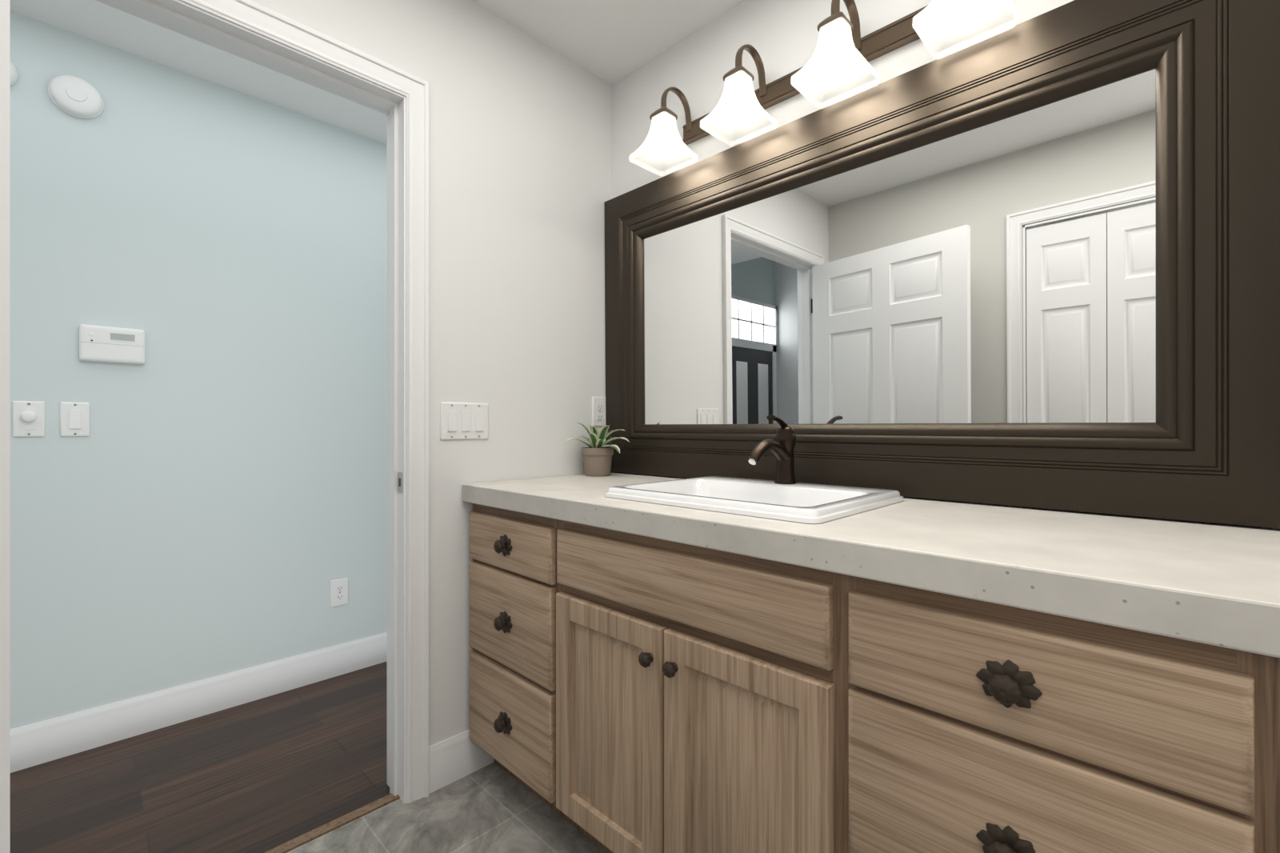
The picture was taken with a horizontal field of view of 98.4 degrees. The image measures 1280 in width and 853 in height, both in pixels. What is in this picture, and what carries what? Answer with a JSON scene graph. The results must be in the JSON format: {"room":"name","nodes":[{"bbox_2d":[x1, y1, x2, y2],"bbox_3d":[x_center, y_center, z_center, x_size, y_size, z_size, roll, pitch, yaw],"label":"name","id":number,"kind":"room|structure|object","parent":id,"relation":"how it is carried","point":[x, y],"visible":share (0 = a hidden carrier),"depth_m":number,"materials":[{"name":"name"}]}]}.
{"room":"bathroom","nodes":[
{"label":"bathroom","id":0,"kind":"room"},
{"bbox_2d":[10,11,386,728],"bbox_3d":[-0.789,-0.130,2.324,1.160,2.440,3.350,0,0,44],"label":"wall","id":1,"kind":"structure","parent":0,"point":[210,508],"depth_m":2.06,"materials":[{"name":"blue paint"}]},
{"bbox_2d":[10,661,390,852],"bbox_3d":[-5.314,1.120,1.533,6.465,0.060,10.800,0,0,44],"label":"floor","id":2,"kind":"structure","parent":0,"point":[260,775],"depth_m":1.70,"materials":[{"name":"brown wood"}]},
{"bbox_2d":[10,0,745,143],"bbox_3d":[0.087,-1.372,1.167,4.030,0.115,3.785,0,0,44],"label":"ceiling","id":3,"kind":"structure","parent":0,"point":[610,39],"depth_m":1.89,"materials":[{"name":"white paint"}]},
{"bbox_2d":[250,0,611,746],"bbox_3d":[-0.429,-0.130,1.949,0.120,2.440,3.185,0,0,44],"label":"wall","id":4,"kind":"structure","parent":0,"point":[521,132],"depth_m":1.81,"materials":[{"name":"white paint"}]},
{"bbox_2d":[286,762,607,852],"bbox_3d":[0.078,1.120,0.352,2.905,0.060,2.605,0,0,44],"label":"floor","id":5,"kind":"structure","parent":0,"point":[486,810],"depth_m":1.50,"materials":[{"name":"tile"}]},
{"bbox_2d":[264,792,399,852],"bbox_3d":[-1.023,1.087,1.316,0.032,0.006,0.880,0,0,44],"label":"threshold","id":6,"kind":"object","parent":5,"relation":"on","point":[292,844],"depth_m":1.50,"materials":[{"name":"brown wood"}]},
{"bbox_2d":[469,503,1279,852],"bbox_3d":[0.293,0.662,1.328,1.749,0.854,0.658,0,0,44],"label":"vanity","id":7,"kind":"object","parent":5,"relation":"on","point":[657,695],"visible":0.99,"depth_m":0.91,"materials":[{"name":"brown wood"}]},
{"bbox_2d":[462,472,1279,657],"bbox_3d":[0.309,0.207,1.329,1.798,0.055,0.638,0,0,44],"label":"countertop","id":8,"kind":"structure","parent":7,"relation":"on","point":[1215,584],"depth_m":0.84,"materials":[{"name":"stone"}]},
{"bbox_2d":[564,422,629,475],"bbox_3d":[-0.148,0.081,1.966,0.204,0.194,0.186,0,0,44],"label":"plant","id":9,"kind":"object","parent":8,"relation":"on","point":[597,458],"visible":1,"depth_m":1.98,"materials":[{"name":"green plant"}]},
{"bbox_2d":[604,476,903,523],"bbox_3d":[0.272,0.212,1.374,0.584,0.116,0.465,0,0,44],"label":"sink","id":10,"kind":"object","parent":8,"relation":"in","point":[798,502],"visible":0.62,"depth_m":1.34,"materials":[{"name":"white ceramic"}]},
{"bbox_2d":[748,414,795,483],"bbox_3d":[0.345,0.061,1.448,0.057,0.184,0.198,0,0,44],"label":"faucet","id":11,"kind":"object","parent":10,"relation":"on","point":[782,447],"visible":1,"depth_m":1.48,"materials":[{"name":"brown metal"}]},
{"bbox_2d":[612,0,1074,478],"bbox_3d":[0.958,-0.130,1.229,2.870,2.440,0.120,0,0,44],"label":"wall","id":12,"kind":"structure","parent":0,"point":[785,34],"depth_m":1.79,"materials":[{"name":"white paint"}]},
{"bbox_3d":[-5.307,-1.060,-0.813,3.250,4.300,7.650,0,0,44],"label":"wall","id":13,"kind":"structure","parent":0,"visible":0},
{"bbox_2d":[0,0,10,852],"bbox_3d":[-0.947,0.071,0.708,0.875,2.014,0.102,0,0,36],"label":"bathroom door","id":14,"kind":"structure","parent":13,"relation":"in","point":[5,5],"depth_m":0.49,"materials":[{"name":"white"}]},
{"bbox_2d":[10,60,18,86],"bbox_3d":[-2.004,-1.115,1.707,0.042,0.110,0.110,0,0,44],"label":"smoke detector","id":15,"kind":"object","parent":13,"relation":"attached to","point":[14,72],"visible":0.43,"depth_m":1.74,"materials":[{"name":"white plastic"}]},
{"bbox_2d":[12,400,44,436],"bbox_3d":[-1.955,-0.024,1.769,0.024,0.115,0.070,0,0,44],"label":"dimmer switch","id":16,"kind":"object","parent":13,"relation":"attached to","point":[28,416],"visible":1,"depth_m":1.77,"materials":[{"name":"white plastic"}]},
{"bbox_2d":[60,401,89,436],"bbox_3d":[-1.888,-0.024,1.848,0.010,0.115,0.070,0,0,44],"label":"switch","id":17,"kind":"object","parent":13,"relation":"attached to","point":[74,417],"visible":1,"depth_m":1.85,"materials":[{"name":"white plastic"}]},
{"bbox_2d":[48,74,103,119],"bbox_3d":[-1.876,-1.102,1.841,0.038,0.132,0.132,0,0,44],"label":"smoke detector","id":18,"kind":"object","parent":13,"relation":"attached to","point":[74,95],"visible":1,"depth_m":1.83,"materials":[{"name":"white plastic"}]},
{"bbox_2d":[79,324,145,364],"bbox_3d":[-1.818,-0.282,1.909,0.024,0.122,0.166,0,0,44],"label":"thermostat","id":19,"kind":"object","parent":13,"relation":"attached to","point":[97,343],"visible":1,"depth_m":1.90,"materials":[{"name":"white plastic"}]},
{"bbox_2d":[95,0,405,803],"bbox_3d":[-1.034,0.064,1.328,0.126,2.052,0.904,0,0,44],"label":"door frame","id":20,"kind":"structure","parent":13,"relation":"attached to","point":[178,16],"depth_m":1.60,"materials":[{"name":"white wood"}]},
{"bbox_2d":[397,472,402,492],"bbox_3d":[-0.702,0.163,1.616,0.030,0.060,0.002,0,0,44],"label":"strike plate","id":21,"kind":"object","parent":20,"relation":"attached to","point":[399,474],"visible":1,"depth_m":1.61,"materials":[{"name":"grey metal"}]},
{"bbox_2d":[10,632,493,793],"bbox_3d":[0.204,1.024,1.287,3.790,0.132,3.250,0,0,44],"label":"baseboard","id":22,"kind":"structure","parent":13,"relation":"attached to","point":[453,758],"depth_m":1.98,"materials":[{"name":"white wood"}]},
{"bbox_2d":[179,0,429,803],"bbox_3d":[-1.034,0.037,1.328,0.165,2.107,1.014,0,0,44],"label":"trim","id":23,"kind":"structure","parent":13,"relation":"attached to","point":[248,14],"depth_m":1.61,"materials":[{"name":"white wood"}]},
{"bbox_2d":[330,577,348,607],"bbox_3d":[-1.320,0.729,2.432,0.008,0.118,0.072,0,0,44],"label":"outlet","id":24,"kind":"object","parent":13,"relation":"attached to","point":[339,588],"visible":1,"depth_m":2.43,"materials":[{"name":"white plastic"}]},
{"bbox_2d":[440,401,488,439],"bbox_3d":[-0.547,-0.017,1.734,0.010,0.116,0.163,0,0,44],"label":"switch","id":25,"kind":"object","parent":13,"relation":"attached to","point":[458,421],"visible":1,"depth_m":1.73,"materials":[{"name":"white plastic"}]},
{"bbox_2d":[592,396,605,426],"bbox_3d":[-0.156,-0.057,2.136,0.008,0.115,0.070,0,0,44],"label":"bathroom outlet","id":26,"kind":"object","parent":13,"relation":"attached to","point":[598,403],"visible":0.94,"depth_m":2.13,"materials":[{"name":"white plastic"}]},
{"bbox_2d":[628,0,1017,175],"bbox_3d":[0.411,-0.987,1.511,1.029,0.259,0.237,0,0,44],"label":"light","id":27,"kind":"object","parent":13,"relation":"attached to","point":[838,69],"visible":1,"depth_m":1.45,"materials":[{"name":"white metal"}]},
{"bbox_2d":[604,0,1279,528],"bbox_3d":[0.497,-0.350,1.550,1.754,1.051,0.038,0,0,45],"label":"mirror","id":28,"kind":"object","parent":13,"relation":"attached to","point":[1034,263],"visible":0.99,"depth_m":1.25,"materials":[{"name":"brown wood"}]}
]}

